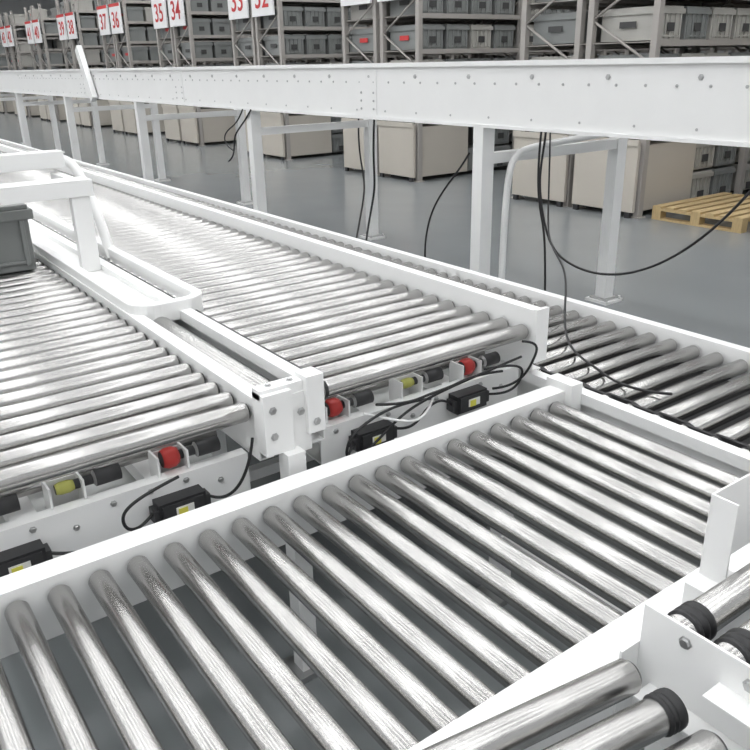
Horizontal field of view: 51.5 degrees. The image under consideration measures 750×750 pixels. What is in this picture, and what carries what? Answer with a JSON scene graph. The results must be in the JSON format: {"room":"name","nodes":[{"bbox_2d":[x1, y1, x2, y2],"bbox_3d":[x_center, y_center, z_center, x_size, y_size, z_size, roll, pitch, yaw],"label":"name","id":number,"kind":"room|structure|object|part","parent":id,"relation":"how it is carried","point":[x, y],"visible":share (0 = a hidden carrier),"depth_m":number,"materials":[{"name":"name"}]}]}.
{"room":"distribution center","nodes":[
{"label":"distribution center","id":0,"kind":"room"},
{"bbox_2d":[0,0,340,69],"bbox_3d":[-20.405,-19.623,42.739,46.000,8.500,0.400,-16,26,-32],"label":"wall","id":1,"kind":"structure","parent":0,"point":[16,6],"depth_m":43.22,"materials":[{"name":"grey paint"}]},
{"bbox_2d":[0,111,749,749],"bbox_3d":[-3.341,-7.176,22.407,46.000,0.100,58.000,-16,26,-32],"label":"floor","id":2,"kind":"structure","parent":0,"point":[704,289],"depth_m":6.01,"materials":[{"name":"grey concrete"}]},
{"bbox_2d":[0,32,225,68],"bbox_3d":[-11.114,-15.021,37.557,15.380,3.450,1.880,-16,26,-32],"label":"storage rack","id":3,"kind":"object","parent":2,"relation":"on","point":[16,32],"visible":0.02,"depth_m":34.47,"materials":[{"name":"grey metal"}]},
{"bbox_2d":[0,20,293,113],"bbox_3d":[-8.949,-13.941,34.758,15.380,3.450,1.880,-16,26,-32],"label":"storage rack","id":4,"kind":"object","parent":2,"relation":"on","point":[7,106],"visible":0.04,"depth_m":30.48,"materials":[{"name":"grey metal"}]},
{"bbox_2d":[0,150,325,683],"bbox_3d":[-3.256,-1.039,5.342,1.143,1.270,9.500,-16,26,-32],"label":"conveyor","id":5,"kind":"object","parent":2,"relation":"on","point":[112,410],"visible":0.8,"depth_m":2.00,"materials":[{"name":"silver metal"}]},
{"bbox_2d":[0,203,36,273],"bbox_3d":[-1.753,-0.560,3.213,0.590,0.270,0.400,-16,26,-32],"label":"storage tote","id":6,"kind":"object","parent":5,"relation":"on","point":[16,247],"visible":0.9,"depth_m":3.19,"materials":[{"name":"grey plastic"}]},
{"bbox_3d":[-1.676,-0.219,3.219,1.040,1.270,0.440,-16,26,-32],"label":"gate frame","id":7,"kind":"part","parent":5,"relation":"part of","materials":[{"name":"white metal"}]},
{"bbox_2d":[27,205,202,320],"bbox_3d":[-1.387,-0.203,3.701,0.266,0.868,2.458,-16,26,-32],"label":"guard rail","id":8,"kind":"object","parent":5,"relation":"on","point":[84,271],"depth_m":3.02,"materials":[{"name":"white metal"}]},
{"bbox_2d":[0,11,361,117],"bbox_3d":[-6.783,-12.862,31.959,15.380,3.450,1.880,-16,26,-32],"label":"storage rack","id":9,"kind":"object","parent":2,"relation":"on","point":[13,21],"visible":0.18,"depth_m":27.53,"materials":[{"name":"grey metal"}]},
{"bbox_2d":[24,4,362,121],"bbox_3d":[-4.618,-11.783,29.160,15.380,3.450,1.880,-16,26,-32],"label":"storage rack","id":10,"kind":"object","parent":2,"relation":"on","point":[39,26],"visible":0.09,"depth_m":24.84,"materials":[{"name":"grey metal"}]},
{"bbox_2d":[55,0,471,127],"bbox_3d":[-2.452,-10.703,26.361,15.380,3.450,1.880,-16,26,-32],"label":"storage rack","id":11,"kind":"object","parent":2,"relation":"on","point":[81,16],"visible":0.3,"depth_m":21.92,"materials":[{"name":"grey metal"}]},
{"bbox_2d":[0,144,548,481],"bbox_3d":[-4.300,-1.945,8.178,0.920,0.875,15.458,-16,26,-32],"label":"conveyor","id":12,"kind":"object","parent":2,"relation":"on","point":[399,351],"visible":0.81,"depth_m":2.61,"materials":[{"name":"silver metal"}]},
{"bbox_2d":[96,0,540,135],"bbox_3d":[-0.286,-9.624,23.562,15.380,3.450,1.880,-16,26,-32],"label":"storage rack","id":13,"kind":"object","parent":2,"relation":"on","point":[136,17],"visible":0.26,"depth_m":19.20,"materials":[{"name":"grey metal"}]},
{"bbox_2d":[0,373,749,749],"bbox_3d":[-1.171,1.027,0.875,4.960,0.690,0.915,-16,26,-32],"label":"conveyor","id":14,"kind":"object","parent":2,"relation":"on","point":[660,493],"visible":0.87,"depth_m":1.56,"materials":[{"name":"silver metal"}]},
{"bbox_2d":[0,45,749,394],"bbox_3d":[-4.136,-3.480,10.659,2.583,1.859,25.000,-16,26,-32],"label":"conveyor","id":15,"kind":"object","parent":2,"relation":"on","point":[697,100],"visible":0.97,"depth_m":4.66,"materials":[{"name":"silver metal"}]},
{"bbox_2d":[0,139,749,528],"bbox_3d":[-2.887,-1.628,7.581,0.760,0.674,18.200,-16,26,-32],"label":"conveyor","id":16,"kind":"object","parent":2,"relation":"on","point":[705,418],"visible":0.41,"depth_m":2.63,"materials":[{"name":"silver metal"}]},
{"bbox_2d":[151,0,647,145],"bbox_3d":[1.879,-8.545,20.763,15.380,3.450,1.880,-16,26,-32],"label":"storage rack","id":17,"kind":"object","parent":2,"relation":"on","point":[191,21],"visible":0.22,"depth_m":16.54,"materials":[{"name":"grey metal"}]},
{"bbox_2d":[227,0,747,160],"bbox_3d":[4.045,-7.465,17.964,15.380,3.450,1.880,-16,26,-32],"label":"storage rack","id":18,"kind":"object","parent":2,"relation":"on","point":[280,17],"visible":0.19,"depth_m":13.80,"materials":[{"name":"grey metal"}]},
{"bbox_2d":[340,0,749,181],"bbox_3d":[6.211,-6.386,15.165,15.380,3.450,1.880,-16,26,-32],"label":"storage rack","id":19,"kind":"object","parent":2,"relation":"on","point":[412,150],"visible":0.23,"depth_m":11.12,"materials":[{"name":"grey metal"}]},
{"bbox_2d":[422,473,749,749],"bbox_3d":[0.548,0.783,1.057,1.763,0.934,0.800,-16,26,-32],"label":"conveyor","id":20,"kind":"object","parent":2,"relation":"on","point":[685,679],"visible":1,"depth_m":1.06,"materials":[{"name":"silver metal"}]},
{"bbox_2d":[511,0,749,218],"bbox_3d":[8.376,-5.307,12.365,15.380,3.450,1.880,-16,26,-32],"label":"storage rack","id":21,"kind":"object","parent":2,"relation":"on","point":[656,172],"visible":0.55,"depth_m":8.47,"materials":[{"name":"grey metal"}]},
{"bbox_2d":[651,192,749,232],"bbox_3d":[3.732,-1.717,8.147,1.300,0.140,1.000,-16,26,-32],"label":"wooden pallet","id":22,"kind":"object","parent":2,"relation":"on","point":[716,206],"visible":0.95,"depth_m":7.98,"materials":[{"name":"brown wood"}]},
{"bbox_2d":[353,50,748,60],"bbox_3d":[15.212,-16.557,33.143,0.400,8.500,58.000,-16,26,-32],"label":"wall","id":23,"kind":"structure","parent":0,"point":[728,50],"depth_m":38.55,"materials":[{"name":"grey paint"}]}
]}

